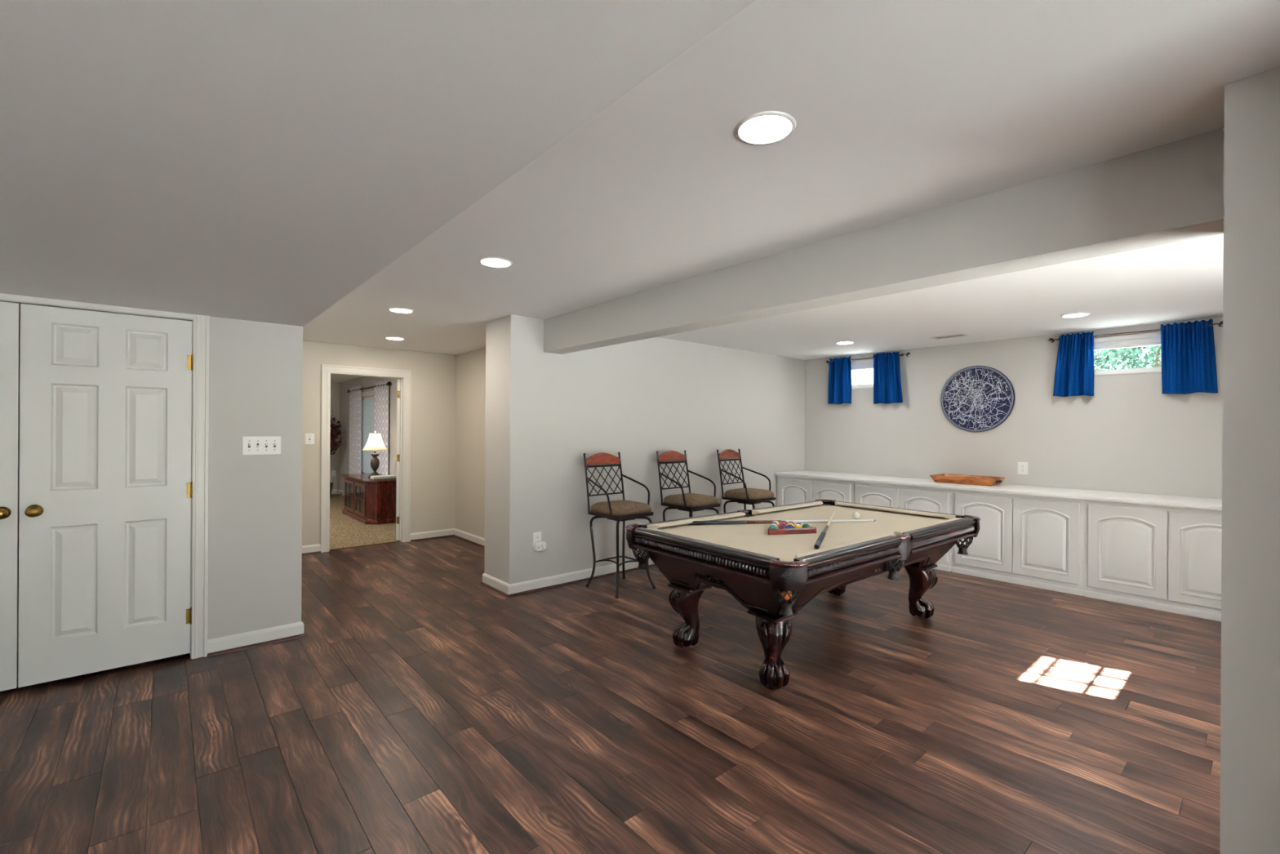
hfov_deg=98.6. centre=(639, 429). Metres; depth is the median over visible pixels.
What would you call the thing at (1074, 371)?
curtain
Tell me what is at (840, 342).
recessed light
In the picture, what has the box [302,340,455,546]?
wall
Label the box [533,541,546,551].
plug
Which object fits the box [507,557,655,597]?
baseboard
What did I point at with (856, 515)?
ball
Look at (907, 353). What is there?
curtain rod
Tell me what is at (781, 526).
ball
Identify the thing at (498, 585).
baseboard
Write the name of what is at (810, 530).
ball rack
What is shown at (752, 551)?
cushion
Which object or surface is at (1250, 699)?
wall
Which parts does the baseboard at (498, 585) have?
shoe molding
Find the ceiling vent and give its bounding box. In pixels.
[929,333,968,339]
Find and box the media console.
[341,472,396,524]
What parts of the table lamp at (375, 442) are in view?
shade trim, lamp shade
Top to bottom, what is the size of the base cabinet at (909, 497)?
0.834 m
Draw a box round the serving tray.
[929,473,1005,485]
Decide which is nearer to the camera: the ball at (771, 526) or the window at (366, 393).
the ball at (771, 526)
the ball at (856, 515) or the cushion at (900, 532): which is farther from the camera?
the ball at (856, 515)
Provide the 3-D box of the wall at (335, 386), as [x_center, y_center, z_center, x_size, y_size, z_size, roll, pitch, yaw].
[-8.079,0.178,10.439,4.436,2.390,0.100,0,0,-41]
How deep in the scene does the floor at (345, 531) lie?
7.55 m
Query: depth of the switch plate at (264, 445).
3.58 m
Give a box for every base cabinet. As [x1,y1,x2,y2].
[776,475,853,506]
[853,481,952,571]
[951,489,1084,595]
[1083,499,1222,622]
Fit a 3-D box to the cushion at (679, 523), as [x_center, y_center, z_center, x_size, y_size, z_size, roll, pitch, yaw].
[0.442,0.664,4.004,0.968,0.032,0.062,0,0,-39]
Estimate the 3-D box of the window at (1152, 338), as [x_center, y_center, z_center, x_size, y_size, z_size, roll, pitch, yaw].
[4.528,-0.693,5.049,0.098,0.372,0.688,0,0,-41]
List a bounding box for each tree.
[329,415,342,497]
[1093,345,1161,369]
[1093,346,1152,370]
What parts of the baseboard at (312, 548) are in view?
shoe molding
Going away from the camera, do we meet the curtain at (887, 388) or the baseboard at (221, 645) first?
the baseboard at (221, 645)
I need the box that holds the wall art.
[940,365,1015,431]
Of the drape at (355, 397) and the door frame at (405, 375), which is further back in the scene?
the drape at (355, 397)
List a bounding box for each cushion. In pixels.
[591,500,651,515]
[647,511,745,528]
[648,528,773,556]
[663,493,718,506]
[724,488,774,499]
[751,501,822,514]
[795,534,889,558]
[835,501,955,519]
[893,517,960,535]
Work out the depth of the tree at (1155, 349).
7.04 m
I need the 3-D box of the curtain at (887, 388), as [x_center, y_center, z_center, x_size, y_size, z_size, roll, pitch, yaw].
[3.003,-0.621,6.639,0.110,0.622,0.385,0,0,-41]
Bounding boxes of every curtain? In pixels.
[827,356,851,404]
[873,351,902,404]
[1053,331,1093,396]
[1160,319,1217,394]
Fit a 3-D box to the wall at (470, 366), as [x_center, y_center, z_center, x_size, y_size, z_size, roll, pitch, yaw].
[-1.623,0.216,6.425,0.120,2.390,2.372,0,0,-41]
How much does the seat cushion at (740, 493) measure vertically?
0.088 m
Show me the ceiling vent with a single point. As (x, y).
(957, 335)
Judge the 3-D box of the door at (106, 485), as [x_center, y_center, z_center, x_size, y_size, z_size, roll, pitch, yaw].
[-2.999,0.352,3.127,0.714,2.030,0.104,0,0,-41]
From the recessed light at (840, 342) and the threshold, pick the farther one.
the threshold
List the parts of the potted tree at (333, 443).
pot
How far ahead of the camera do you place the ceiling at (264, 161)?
1.25 m
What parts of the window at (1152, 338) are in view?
sill, sash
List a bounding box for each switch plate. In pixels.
[242,435,280,454]
[305,433,314,444]
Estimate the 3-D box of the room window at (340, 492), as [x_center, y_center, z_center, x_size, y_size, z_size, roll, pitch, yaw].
[-5.498,1.339,10.674,0.014,0.098,2.930,0,0,-41]
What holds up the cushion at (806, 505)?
on the pool table
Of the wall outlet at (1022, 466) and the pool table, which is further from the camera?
the wall outlet at (1022, 466)
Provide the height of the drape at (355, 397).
2.190 m
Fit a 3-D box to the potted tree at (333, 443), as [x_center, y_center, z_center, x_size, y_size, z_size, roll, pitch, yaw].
[-6.359,0.475,11.033,0.692,1.809,0.717,0,0,-41]
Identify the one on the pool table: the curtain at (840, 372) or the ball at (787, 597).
the ball at (787, 597)
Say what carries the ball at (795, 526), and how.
on the pool table
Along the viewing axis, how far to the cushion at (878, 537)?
3.06 m
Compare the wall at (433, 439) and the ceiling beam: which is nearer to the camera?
the ceiling beam
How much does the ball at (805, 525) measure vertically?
0.057 m
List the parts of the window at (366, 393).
casing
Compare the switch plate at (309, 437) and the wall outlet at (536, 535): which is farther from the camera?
the switch plate at (309, 437)
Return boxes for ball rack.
[768,520,816,534]
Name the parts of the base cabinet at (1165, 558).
cabinet door, cabinet door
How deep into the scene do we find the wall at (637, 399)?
5.36 m
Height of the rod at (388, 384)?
0.070 m
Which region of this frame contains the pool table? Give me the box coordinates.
[625,498,980,688]
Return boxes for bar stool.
[582,452,655,598]
[656,449,719,570]
[716,448,775,512]
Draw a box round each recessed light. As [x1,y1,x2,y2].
[385,336,404,340]
[387,307,413,313]
[478,257,512,267]
[734,111,795,144]
[835,341,853,344]
[1060,312,1089,317]
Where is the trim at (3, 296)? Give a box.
[0,293,193,319]
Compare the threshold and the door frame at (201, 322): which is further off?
the threshold
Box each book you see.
[369,477,396,480]
[370,475,396,477]
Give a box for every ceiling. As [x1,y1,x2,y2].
[0,0,755,326]
[302,0,1279,382]
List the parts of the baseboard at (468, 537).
shoe molding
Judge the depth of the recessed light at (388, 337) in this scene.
5.92 m
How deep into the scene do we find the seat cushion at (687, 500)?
5.38 m
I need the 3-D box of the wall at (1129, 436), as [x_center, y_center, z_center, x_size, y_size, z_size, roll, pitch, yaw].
[3.912,0.248,5.860,0.220,2.390,5.565,0,0,-41]
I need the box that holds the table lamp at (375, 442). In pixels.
[361,429,387,477]
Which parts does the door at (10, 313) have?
knob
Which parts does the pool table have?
leg, leg plate, panel, applied molding, leg plate, leg, leg, applied molding, panel, slate frame, leg, leg plate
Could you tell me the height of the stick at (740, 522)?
0.030 m
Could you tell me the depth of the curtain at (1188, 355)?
4.71 m
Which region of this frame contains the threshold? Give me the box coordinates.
[329,541,399,550]
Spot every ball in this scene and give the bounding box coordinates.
[769,524,777,528]
[777,524,786,528]
[780,590,791,601]
[786,524,794,528]
[793,524,801,528]
[801,523,809,527]
[852,511,860,519]
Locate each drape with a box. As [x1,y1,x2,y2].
[348,385,361,474]
[373,379,388,475]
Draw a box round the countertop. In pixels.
[774,470,1222,511]
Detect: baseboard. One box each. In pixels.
[207,621,306,657]
[302,543,320,555]
[331,488,338,493]
[410,528,454,541]
[453,528,484,547]
[480,573,509,596]
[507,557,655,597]
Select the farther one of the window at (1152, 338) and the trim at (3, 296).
the window at (1152, 338)
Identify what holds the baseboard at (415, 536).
attached to the wall at (433, 439)
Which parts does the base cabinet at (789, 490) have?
cabinet door, cabinet door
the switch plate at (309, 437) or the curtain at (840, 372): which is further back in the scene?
the curtain at (840, 372)
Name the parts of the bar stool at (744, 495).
post, crest rail, leg, arm, post, swivel plate, seat frame, arm, leg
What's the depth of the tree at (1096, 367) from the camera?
9.80 m
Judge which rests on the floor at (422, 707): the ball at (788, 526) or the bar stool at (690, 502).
the bar stool at (690, 502)
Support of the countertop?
on the base cabinet
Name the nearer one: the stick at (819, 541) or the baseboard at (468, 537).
the stick at (819, 541)
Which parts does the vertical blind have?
head rail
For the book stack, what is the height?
0.054 m
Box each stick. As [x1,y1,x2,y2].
[688,519,875,524]
[813,510,835,549]
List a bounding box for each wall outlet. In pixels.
[332,470,336,475]
[533,531,541,546]
[1017,462,1027,475]
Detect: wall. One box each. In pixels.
[0,298,302,658]
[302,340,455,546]
[329,382,339,489]
[454,347,485,538]
[484,314,804,584]
[804,316,1222,498]
[1219,66,1279,853]
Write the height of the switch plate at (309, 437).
0.124 m
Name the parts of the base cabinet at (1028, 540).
cabinet door, cabinet door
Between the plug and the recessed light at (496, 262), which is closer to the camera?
the recessed light at (496, 262)
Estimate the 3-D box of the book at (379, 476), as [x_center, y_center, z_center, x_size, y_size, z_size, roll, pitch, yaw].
[-3.863,0.707,8.284,0.320,0.016,0.180,0,0,-41]
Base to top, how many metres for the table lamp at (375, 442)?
0.750 m
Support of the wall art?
attached to the wall at (1129, 436)
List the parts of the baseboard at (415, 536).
shoe molding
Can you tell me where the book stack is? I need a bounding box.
[369,475,396,480]
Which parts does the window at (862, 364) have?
sill, sash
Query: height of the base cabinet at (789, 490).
0.834 m
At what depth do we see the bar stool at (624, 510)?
4.94 m
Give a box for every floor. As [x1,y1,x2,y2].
[0,536,1221,853]
[329,493,399,549]
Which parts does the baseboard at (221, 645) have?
shoe molding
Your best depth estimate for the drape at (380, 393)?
9.27 m
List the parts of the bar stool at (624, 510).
post, leg, arm, crest rail, leg, swivel plate, seat frame, post, leg, arm, leg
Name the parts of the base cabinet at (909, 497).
cabinet door, cabinet door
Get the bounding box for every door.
[0,301,20,691]
[17,303,193,687]
[395,378,399,540]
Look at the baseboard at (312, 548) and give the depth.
6.19 m
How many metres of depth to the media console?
8.18 m
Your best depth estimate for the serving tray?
5.75 m
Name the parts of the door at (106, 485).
knob, panel, panel, panel, panel, panel, panel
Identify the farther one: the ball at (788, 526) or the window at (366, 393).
the window at (366, 393)
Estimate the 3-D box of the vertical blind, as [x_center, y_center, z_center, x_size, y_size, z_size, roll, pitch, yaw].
[-4.875,0.107,10.030,0.055,1.430,1.450,0,0,-41]
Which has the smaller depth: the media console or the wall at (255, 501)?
the wall at (255, 501)
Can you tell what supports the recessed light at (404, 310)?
in the ceiling at (900, 108)
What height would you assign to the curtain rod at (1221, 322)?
0.048 m
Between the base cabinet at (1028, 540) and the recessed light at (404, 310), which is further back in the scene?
the base cabinet at (1028, 540)
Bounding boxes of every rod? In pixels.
[347,382,391,392]
[825,351,910,364]
[1048,320,1222,342]
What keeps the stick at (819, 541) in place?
on the pool table
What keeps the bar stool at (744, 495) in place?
on the floor at (422, 707)
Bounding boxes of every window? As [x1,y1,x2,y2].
[337,488,343,495]
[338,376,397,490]
[361,390,373,473]
[850,358,873,389]
[1093,330,1161,375]
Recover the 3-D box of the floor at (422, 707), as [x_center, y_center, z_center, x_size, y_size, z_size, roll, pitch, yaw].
[0.447,1.483,2.952,9.350,0.120,10.470,0,0,-41]
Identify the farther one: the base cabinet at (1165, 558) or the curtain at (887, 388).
the curtain at (887, 388)
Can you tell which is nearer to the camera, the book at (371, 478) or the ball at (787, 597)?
the ball at (787, 597)
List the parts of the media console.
console door, pane, pane, console door, panel frame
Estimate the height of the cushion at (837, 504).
0.032 m
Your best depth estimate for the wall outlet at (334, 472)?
11.72 m
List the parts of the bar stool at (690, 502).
post, crest rail, arm, leg, post, swivel plate, seat frame, arm, leg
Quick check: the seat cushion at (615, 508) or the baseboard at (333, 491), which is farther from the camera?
the baseboard at (333, 491)
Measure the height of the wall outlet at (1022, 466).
0.128 m
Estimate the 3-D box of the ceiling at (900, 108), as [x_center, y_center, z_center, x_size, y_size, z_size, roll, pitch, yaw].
[-1.595,-1.039,5.292,9.300,0.120,16.700,0,0,-41]
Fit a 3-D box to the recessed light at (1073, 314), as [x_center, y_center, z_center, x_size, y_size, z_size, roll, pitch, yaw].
[3.603,-0.945,4.556,0.192,0.008,0.192,0,0,-41]
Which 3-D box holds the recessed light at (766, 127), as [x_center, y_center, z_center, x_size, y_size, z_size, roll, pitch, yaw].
[0.402,-0.964,1.768,0.192,0.008,0.192,0,0,-41]
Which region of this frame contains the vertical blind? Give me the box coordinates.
[361,395,373,473]
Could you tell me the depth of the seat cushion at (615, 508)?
4.80 m
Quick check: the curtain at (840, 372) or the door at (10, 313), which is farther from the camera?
the curtain at (840, 372)
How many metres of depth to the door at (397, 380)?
6.91 m
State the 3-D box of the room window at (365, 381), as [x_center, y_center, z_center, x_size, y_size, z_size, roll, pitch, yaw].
[-4.490,0.199,9.641,0.150,2.390,6.003,0,0,-41]
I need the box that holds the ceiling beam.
[543,127,1224,354]
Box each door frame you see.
[191,314,209,658]
[320,364,411,552]

